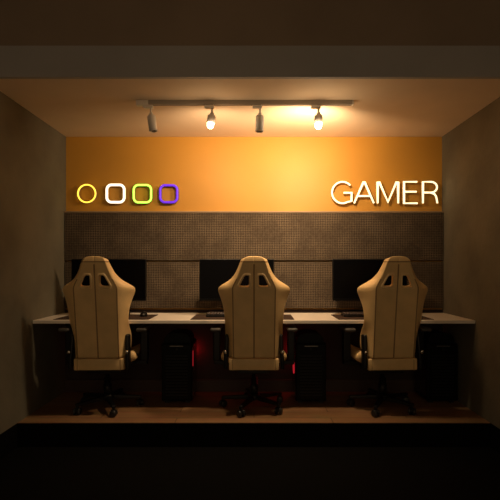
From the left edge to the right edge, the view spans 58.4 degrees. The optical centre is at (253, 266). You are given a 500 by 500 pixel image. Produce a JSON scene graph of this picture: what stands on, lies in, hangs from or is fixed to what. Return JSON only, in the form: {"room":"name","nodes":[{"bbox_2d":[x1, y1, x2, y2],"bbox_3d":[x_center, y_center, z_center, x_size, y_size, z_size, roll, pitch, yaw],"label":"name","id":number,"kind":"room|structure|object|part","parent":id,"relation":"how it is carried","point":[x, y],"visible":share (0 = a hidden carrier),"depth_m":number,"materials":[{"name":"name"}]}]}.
{"room":"gaming room","nodes":[
{"label":"gaming room","id":0,"kind":"room"},
{"bbox_2d":[0,91,65,433],"bbox_3d":[-1.840,-0.370,1.530,0.100,3.100,5.460,0,0,0],"label":"wall","id":1,"kind":"structure","parent":0,"point":[32,152],"depth_m":3.58,"materials":[{"name":"grey paint"}]},
{"bbox_2d":[0,424,16,459],"bbox_3d":[-1.840,1.270,1.120,0.100,0.180,4.640,0,0,0],"label":"baseboard","id":2,"kind":"structure","parent":1,"relation":"attached to","point":[8,438],"depth_m":3.26,"materials":[{"name":"black carpet"}]},
{"bbox_2d":[17,423,490,446],"bbox_3d":[0.000,1.282,3.384,3.600,0.196,0.012,0,0,0],"label":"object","id":3,"kind":"structure","parent":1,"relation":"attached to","point":[28,434],"depth_m":3.38,"materials":[{"name":"black carpet"}]},
{"bbox_2d":[0,447,499,499],"bbox_3d":[0.000,1.390,1.145,3.780,0.060,4.690,0,0,0],"label":"floor","id":4,"kind":"structure","parent":0,"point":[26,473],"depth_m":2.93,"materials":[{"name":"black carpet"}]},
{"bbox_2d":[0,79,499,136],"bbox_3d":[0.000,-1.280,3.605,3.580,0.080,1.310,0,0,0],"label":"ceiling","id":5,"kind":"structure","parent":0,"point":[72,107],"depth_m":3.46,"materials":[{"name":"paint"}]},
{"bbox_2d":[136,100,353,106],"bbox_3d":[-0.068,-1.221,3.336,1.618,0.038,0.042,0,0,0],"label":"track","id":6,"kind":"object","parent":5,"relation":"attached to","point":[139,103],"visible":0.97,"depth_m":3.32,"materials":[{"name":"metal"}]},
{"bbox_2d":[143,105,157,132],"bbox_3d":[-0.771,-1.106,3.336,0.104,0.199,0.062,0,0,0],"label":"spotlight","id":7,"kind":"object","parent":6,"relation":"attached to","point":[152,125],"visible":1,"depth_m":3.32,"materials":[{"name":"white metal"}]},
{"bbox_2d":[204,105,215,128],"bbox_3d":[-0.327,-1.116,3.329,0.083,0.178,0.069,0,0,0],"label":"spotlight","id":8,"kind":"object","parent":6,"relation":"attached to","point":[211,117],"visible":1,"depth_m":3.31,"materials":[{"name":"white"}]},
{"bbox_3d":[-0.324,-1.057,3.322,0.050,0.059,0.050,0,0,0],"label":"bulb","id":9,"kind":"part","parent":8,"relation":"part of","materials":[{"name":"white glass"}]},
{"bbox_2d":[253,105,263,132],"bbox_3d":[0.032,-1.107,3.336,0.085,0.197,0.062,0,0,0],"label":"spotlight","id":10,"kind":"object","parent":6,"relation":"attached to","point":[259,128],"visible":1,"depth_m":3.32,"materials":[{"name":"white metal"}]},
{"bbox_2d":[311,105,322,128],"bbox_3d":[0.469,-1.116,3.330,0.085,0.179,0.068,0,0,0],"label":"spotlight","id":11,"kind":"object","parent":6,"relation":"attached to","point":[318,118],"visible":1,"depth_m":3.32,"materials":[{"name":"beige"}]},
{"bbox_3d":[0.478,-1.056,3.325,0.050,0.058,0.050,0,0,0],"label":"bulb","id":12,"kind":"part","parent":11,"relation":"part of","materials":[{"name":"beige glass"}]},
{"bbox_2d":[0,0,499,45],"bbox_3d":[0.000,-1.658,2.964,3.580,0.424,0.072,0,0,0],"label":"ceiling","id":13,"kind":"structure","parent":0,"point":[22,22],"depth_m":2.93,"materials":[{"name":"paint"}]},
{"bbox_2d":[0,46,499,78],"bbox_3d":[0.000,-1.343,2.935,3.580,0.205,0.030,0,0,0],"label":"ceiling beam","id":14,"kind":"structure","parent":13,"relation":"attached to","point":[16,62],"depth_m":2.92,"materials":[{"name":"grey paint"}]},
{"bbox_2d":[65,137,442,378],"bbox_3d":[0.000,-0.250,4.300,3.780,3.340,0.120,0,0,0],"label":"wall","id":15,"kind":"structure","parent":0,"point":[209,173],"depth_m":4.26,"materials":[{"name":"orange paint"}]},
{"bbox_2d":[77,184,96,202],"bbox_3d":[-1.578,-0.693,4.227,0.183,0.183,0.028,0,0,0],"label":"sign","id":16,"kind":"object","parent":15,"relation":"attached to","point":[80,187],"visible":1,"depth_m":4.21,"materials":[{"name":"plastic"}]},
{"bbox_2d":[106,184,125,203],"bbox_3d":[-1.306,-0.693,4.228,0.193,0.193,0.038,0,0,0],"label":"square sign","id":17,"kind":"object","parent":15,"relation":"attached to","point":[108,186],"visible":1,"depth_m":4.21,"materials":[{"name":"plastic"}]},
{"bbox_2d":[133,184,152,203],"bbox_3d":[-1.053,-0.691,4.228,0.188,0.188,0.034,0,0,0],"label":"square sign","id":18,"kind":"object","parent":15,"relation":"attached to","point":[136,185],"visible":1,"depth_m":4.21,"materials":[{"name":"green"}]},
{"bbox_2d":[159,184,178,203],"bbox_3d":[-0.805,-0.691,4.228,0.186,0.186,0.036,0,0,0],"label":"square sign","id":19,"kind":"object","parent":15,"relation":"attached to","point":[163,185],"visible":1,"depth_m":4.21,"materials":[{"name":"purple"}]},
{"bbox_2d":[64,379,415,391],"bbox_3d":[0.000,1.121,4.228,3.580,0.118,0.024,0,0,0],"label":"baseboard","id":20,"kind":"structure","parent":15,"relation":"attached to","point":[71,385],"depth_m":4.22,"materials":[{"name":"brown wood"}]},
{"bbox_2d":[65,262,442,307],"bbox_3d":[0.000,0.171,4.237,3.572,0.438,0.044,0,0,0],"label":"acoustic panel","id":21,"kind":"object","parent":15,"relation":"attached to","point":[169,284],"visible":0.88,"depth_m":4.21,"materials":[{"name":"grey fabric"}]},
{"bbox_2d":[33,313,474,325],"bbox_3d":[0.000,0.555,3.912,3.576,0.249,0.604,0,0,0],"label":"countertop","id":22,"kind":"structure","parent":15,"relation":"attached to","point":[161,318],"depth_m":3.61,"materials":[{"name":"laminate"}]},
{"bbox_2d":[53,314,157,319],"bbox_3d":[-1.250,0.428,3.835,0.780,0.004,0.370,0,0,0],"label":"desk mat","id":23,"kind":"object","parent":22,"relation":"on","point":[131,316],"visible":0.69,"depth_m":3.78,"materials":[{"name":"fabric"}]},
{"bbox_2d":[140,311,147,316],"bbox_3d":[-0.955,0.405,3.880,0.062,0.043,0.116,0,0,0],"label":"computer mouse","id":24,"kind":"object","parent":23,"relation":"on","point":[142,314],"visible":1,"depth_m":3.84,"materials":[{"name":"black plastic"}]},
{"bbox_2d":[71,259,146,312],"bbox_3d":[-1.282,0.180,4.083,0.660,0.501,0.283,0,0,0],"label":"monitor","id":25,"kind":"object","parent":22,"relation":"on","point":[133,272],"visible":0.37,"depth_m":3.94,"materials":[{"name":"black plastic"}]},
{"bbox_2d":[199,259,273,300],"bbox_3d":[-0.153,0.180,4.083,0.660,0.501,0.283,0,0,0],"label":"monitor","id":26,"kind":"object","parent":22,"relation":"on","point":[213,273],"visible":0.32,"depth_m":3.94,"materials":[{"name":"black plastic"}]},
{"bbox_2d":[190,314,293,319],"bbox_3d":[-0.095,0.428,3.835,0.850,0.004,0.370,0,0,0],"label":"desk mat","id":27,"kind":"object","parent":22,"relation":"on","point":[197,316],"visible":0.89,"depth_m":3.78,"materials":[{"name":"fabric"}]},
{"bbox_2d":[206,312,224,316],"bbox_3d":[-0.190,0.410,3.880,0.440,0.032,0.136,0,0,0],"label":"keyboard","id":28,"kind":"object","parent":27,"relation":"on","point":[210,314],"visible":0.34,"depth_m":3.82,"materials":[{"name":"black plastic"}]},
{"bbox_2d":[332,259,406,311],"bbox_3d":[1.022,0.180,4.083,0.660,0.501,0.283,0,0,0],"label":"monitor","id":29,"kind":"object","parent":22,"relation":"on","point":[348,275],"visible":0.38,"depth_m":3.94,"materials":[{"name":"black plastic"}]},
{"bbox_2d":[331,314,433,319],"bbox_3d":[1.080,0.428,3.835,0.780,0.004,0.370,0,0,0],"label":"desk mat","id":30,"kind":"object","parent":22,"relation":"on","point":[338,316],"visible":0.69,"depth_m":3.70,"materials":[{"name":"fabric"}]},
{"bbox_2d":[341,312,363,316],"bbox_3d":[0.985,0.410,3.880,0.440,0.032,0.136,0,0,0],"label":"keyboard","id":31,"kind":"object","parent":30,"relation":"on","point":[344,314],"visible":0.41,"depth_m":3.82,"materials":[{"name":"black plastic"}]},
{"bbox_2d":[64,211,443,212],"bbox_3d":[0.000,-0.519,4.235,3.580,0.014,0.050,0,0,0],"label":"trim","id":32,"kind":"structure","parent":15,"relation":"attached to","point":[64,211],"depth_m":4.21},
{"bbox_2d":[65,213,442,260],"bbox_3d":[0.000,-0.285,4.237,3.572,0.450,0.044,0,0,0],"label":"acoustic panel","id":33,"kind":"object","parent":15,"relation":"attached to","point":[149,236],"visible":0.96,"depth_m":4.21,"materials":[{"name":"grey fabric"}]},
{"bbox_2d":[331,181,437,204],"bbox_3d":[1.231,-0.701,4.218,1.013,0.223,0.027,0,0,0],"label":"word sign","id":34,"kind":"object","parent":15,"relation":"attached to","point":[396,184],"visible":1,"depth_m":4.21,"materials":[{"name":"plastic"}]},
{"bbox_2d":[18,392,489,422],"bbox_3d":[0.000,1.270,3.825,3.580,0.180,0.870,0,0,0],"label":"floor","id":35,"kind":"structure","parent":0,"point":[204,407],"depth_m":3.68,"materials":[{"name":"brown wood"}]},
{"bbox_2d":[58,256,152,417],"bbox_3d":[-1.229,0.548,3.749,0.710,1.262,0.698,0,0,-2],"label":"gaming chair","id":36,"kind":"object","parent":35,"relation":"on","point":[98,338],"visible":1,"depth_m":3.49,"materials":[{"name":"beige leather"}]},
{"bbox_3d":[-1.474,0.669,3.751,0.190,0.289,0.080,0,0,-2],"label":"armrest","id":37,"kind":"part","parent":36,"relation":"part of","materials":[{"name":"black plastic"}]},
{"bbox_3d":[-1.341,1.093,3.643,0.043,0.041,0.230,0,0,44],"label":"leg","id":38,"kind":"part","parent":36,"relation":"part of","materials":[{"name":"black plastic"}]},
{"bbox_3d":[-1.373,1.093,3.829,0.230,0.041,0.043,0,0,26],"label":"leg","id":39,"kind":"part","parent":36,"relation":"part of","materials":[{"name":"black plastic"}]},
{"bbox_3d":[-1.222,0.316,3.535,0.584,0.804,0.270,0,0,-2],"label":"backrest","id":40,"kind":"part","parent":36,"relation":"part of","materials":[{"name":"beige leather"}]},
{"bbox_3d":[-1.223,0.768,3.559,0.394,0.092,0.078,0,0,-2],"label":"panel","id":41,"kind":"part","parent":36,"relation":"part of","materials":[{"name":"beige leather"}]},
{"bbox_3d":[-1.232,0.749,3.858,0.568,0.158,0.500,0,0,-2],"label":"seat","id":42,"kind":"part","parent":36,"relation":"part of","materials":[{"name":"beige leather"}]},
{"bbox_3d":[-1.230,0.840,3.788,0.400,0.051,0.340,0,0,-2],"label":"tilt plate","id":43,"kind":"part","parent":36,"relation":"part of","materials":[{"name":"black metal"}]},
{"bbox_3d":[-1.155,1.093,3.616,0.043,0.041,0.230,0,0,-28],"label":"leg","id":44,"kind":"part","parent":36,"relation":"part of","materials":[{"name":"black plastic"}]},
{"bbox_3d":[-1.206,1.093,3.916,0.043,0.041,0.230,0,0,8],"label":"leg","id":45,"kind":"part","parent":36,"relation":"part of","materials":[{"name":"black plastic"}]},
{"bbox_3d":[-1.071,1.093,3.785,0.230,0.041,0.043,0,0,-10],"label":"leg","id":46,"kind":"part","parent":36,"relation":"part of","materials":[{"name":"black plastic"}]},
{"bbox_3d":[-0.984,0.669,3.765,0.190,0.289,0.080,0,0,-2],"label":"armrest","id":47,"kind":"part","parent":36,"relation":"part of","materials":[{"name":"black plastic"}]},
{"bbox_2d":[162,329,196,402],"bbox_3d":[-0.664,0.878,4.006,0.272,0.604,0.316,0,0,0],"label":"computer tower","id":48,"kind":"object","parent":35,"relation":"on","point":[179,347],"visible":1,"depth_m":3.85,"materials":[{"name":"black plastic"}]},
{"bbox_3d":[-0.668,0.909,3.863,0.256,0.482,0.018,0,0,0],"label":"panel","id":49,"kind":"part","parent":48,"relation":"part of","materials":[{"name":"black metal"}]},
{"bbox_3d":[-0.533,0.905,4.018,0.004,0.450,0.255,0,0,0],"label":"glass","id":50,"kind":"part","parent":48,"relation":"part of","materials":[{"name":"black glass"}]},
{"bbox_2d":[210,256,297,417],"bbox_3d":[0.000,0.548,3.749,0.710,1.262,0.698,0,0,0],"label":"gaming chair","id":51,"kind":"object","parent":35,"relation":"on","point":[253,312],"visible":1,"depth_m":3.49,"materials":[{"name":"beige leather"}]},
{"bbox_3d":[-0.245,0.669,3.758,0.190,0.289,0.080,0,0,0],"label":"armrest","id":52,"kind":"part","parent":51,"relation":"part of","materials":[{"name":"black plastic"}]},
{"bbox_3d":[-0.159,1.093,3.772,0.230,0.041,0.043,0,0,5],"label":"leg","id":53,"kind":"part","parent":51,"relation":"part of","materials":[{"name":"black plastic"}]},
{"bbox_3d":[-0.062,1.093,3.611,0.043,0.041,0.230,0,0,23],"label":"leg","id":54,"kind":"part","parent":51,"relation":"part of","materials":[{"name":"black plastic"}]},
{"bbox_3d":[0.000,0.840,3.788,0.400,0.051,0.340,0,0,0],"label":"tilt plate","id":55,"kind":"part","parent":51,"relation":"part of","materials":[{"name":"black metal"}]},
{"bbox_3d":[0.000,0.749,3.858,0.568,0.158,0.500,0,0,0],"label":"seat","id":56,"kind":"part","parent":51,"relation":"part of","materials":[{"name":"beige leather"}]},
{"bbox_3d":[0.000,0.768,3.559,0.394,0.092,0.078,0,0,0],"label":"panel","id":57,"kind":"part","parent":51,"relation":"part of","materials":[{"name":"beige leather"}]},
{"bbox_3d":[0.000,0.316,3.535,0.584,0.804,0.270,0,0,0],"label":"backrest","id":58,"kind":"part","parent":51,"relation":"part of","materials":[{"name":"beige leather"}]},
{"bbox_3d":[0.121,1.093,3.653,0.230,0.041,0.043,0,0,41],"label":"leg","id":59,"kind":"part","parent":51,"relation":"part of","materials":[{"name":"black plastic"}]},
{"bbox_3d":[0.137,1.093,3.840,0.230,0.041,0.043,0,0,-31],"label":"leg","id":60,"kind":"part","parent":51,"relation":"part of","materials":[{"name":"black plastic"}]},
{"bbox_3d":[0.245,0.669,3.758,0.190,0.289,0.080,0,0,0],"label":"armrest","id":61,"kind":"part","parent":51,"relation":"part of","materials":[{"name":"black plastic"}]},
{"bbox_2d":[292,329,325,402],"bbox_3d":[0.487,0.878,4.006,0.273,0.604,0.316,0,0,0],"label":"computer tower","id":62,"kind":"object","parent":35,"relation":"on","point":[309,366],"visible":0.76,"depth_m":3.85,"materials":[{"name":"black plastic"}]},
{"bbox_3d":[0.357,0.905,4.018,0.004,0.450,0.255,0,0,0],"label":"glass","id":63,"kind":"part","parent":62,"relation":"part of","materials":[{"name":"black glass"}]},
{"bbox_3d":[0.492,0.909,3.863,0.256,0.482,0.018,0,0,0],"label":"panel","id":64,"kind":"part","parent":62,"relation":"part of","materials":[{"name":"black metal"}]},
{"bbox_2d":[338,256,431,416],"bbox_3d":[1.081,0.548,3.749,0.710,1.262,0.698,0,0,-3],"label":"gaming chair","id":65,"kind":"object","parent":35,"relation":"on","point":[392,334],"visible":1,"depth_m":3.49,"materials":[{"name":"beige leather"}]},
{"bbox_3d":[0.835,0.669,3.743,0.190,0.289,0.080,0,0,-3],"label":"armrest","id":66,"kind":"part","parent":65,"relation":"part of","materials":[{"name":"black plastic"}]},
{"bbox_3d":[0.922,1.093,3.785,0.230,0.041,0.043,0,0,10],"label":"leg","id":67,"kind":"part","parent":65,"relation":"part of","materials":[{"name":"black plastic"}]},
{"bbox_3d":[1.056,1.093,3.916,0.043,0.041,0.230,0,0,-8],"label":"leg","id":68,"kind":"part","parent":65,"relation":"part of","materials":[{"name":"black plastic"}]},
{"bbox_3d":[1.006,1.093,3.616,0.043,0.041,0.230,0,0,28],"label":"leg","id":69,"kind":"part","parent":65,"relation":"part of","materials":[{"name":"black plastic"}]},
{"bbox_3d":[1.078,0.840,3.788,0.400,0.051,0.340,0,0,-3],"label":"tilt plate","id":70,"kind":"part","parent":65,"relation":"part of","materials":[{"name":"black plastic"}]},
{"bbox_3d":[1.074,0.749,3.858,0.568,0.158,0.500,0,0,-3],"label":"seat","id":71,"kind":"part","parent":65,"relation":"part of","materials":[{"name":"beige leather"}]},
{"bbox_3d":[1.092,0.768,3.559,0.394,0.092,0.078,0,0,-3],"label":"panel","id":72,"kind":"part","parent":65,"relation":"part of","materials":[{"name":"beige leather"}]},
{"bbox_3d":[1.093,0.316,3.535,0.584,0.804,0.270,0,0,-3],"label":"backrest","id":73,"kind":"part","parent":65,"relation":"part of","materials":[{"name":"beige leather"}]},
{"bbox_3d":[1.223,1.093,3.829,0.230,0.041,0.043,0,0,-26],"label":"leg","id":74,"kind":"part","parent":65,"relation":"part of","materials":[{"name":"black plastic"}]},
{"bbox_3d":[1.192,1.093,3.644,0.043,0.041,0.230,0,0,-44],"label":"leg","id":75,"kind":"part","parent":65,"relation":"part of","materials":[{"name":"black plastic"}]},
{"bbox_3d":[1.325,0.669,3.773,0.190,0.289,0.080,0,0,-3],"label":"armrest","id":76,"kind":"part","parent":65,"relation":"part of","materials":[{"name":"black plastic"}]},
{"bbox_2d":[415,329,457,402],"bbox_3d":[1.628,0.878,4.004,0.268,0.604,0.312,0,0,0],"label":"computer tower","id":77,"kind":"object","parent":35,"relation":"on","point":[437,380],"visible":0.97,"depth_m":3.85,"materials":[{"name":"black plastic"}]},
{"bbox_3d":[1.496,0.905,4.018,0.004,0.450,0.255,0,0,0],"label":"glass","id":78,"kind":"part","parent":77,"relation":"part of","materials":[{"name":"black glass"}]},
{"bbox_3d":[1.630,0.909,3.863,0.256,0.482,0.018,0,0,0],"label":"panel","id":79,"kind":"part","parent":77,"relation":"part of","materials":[{"name":"black metal"}]},
{"bbox_2d":[442,97,499,428],"bbox_3d":[1.840,-0.370,1.530,0.100,3.100,5.460,0,0,0],"label":"wall","id":80,"kind":"structure","parent":0,"point":[470,150],"depth_m":3.63,"materials":[{"name":"grey paint"}]},
{"bbox_2d":[491,424,499,453],"bbox_3d":[1.840,1.270,1.120,0.100,0.180,4.640,0,0,0],"label":"baseboard","id":81,"kind":"structure","parent":80,"relation":"attached to","point":[495,432],"depth_m":3.32,"materials":[{"name":"black carpet"}]}
]}

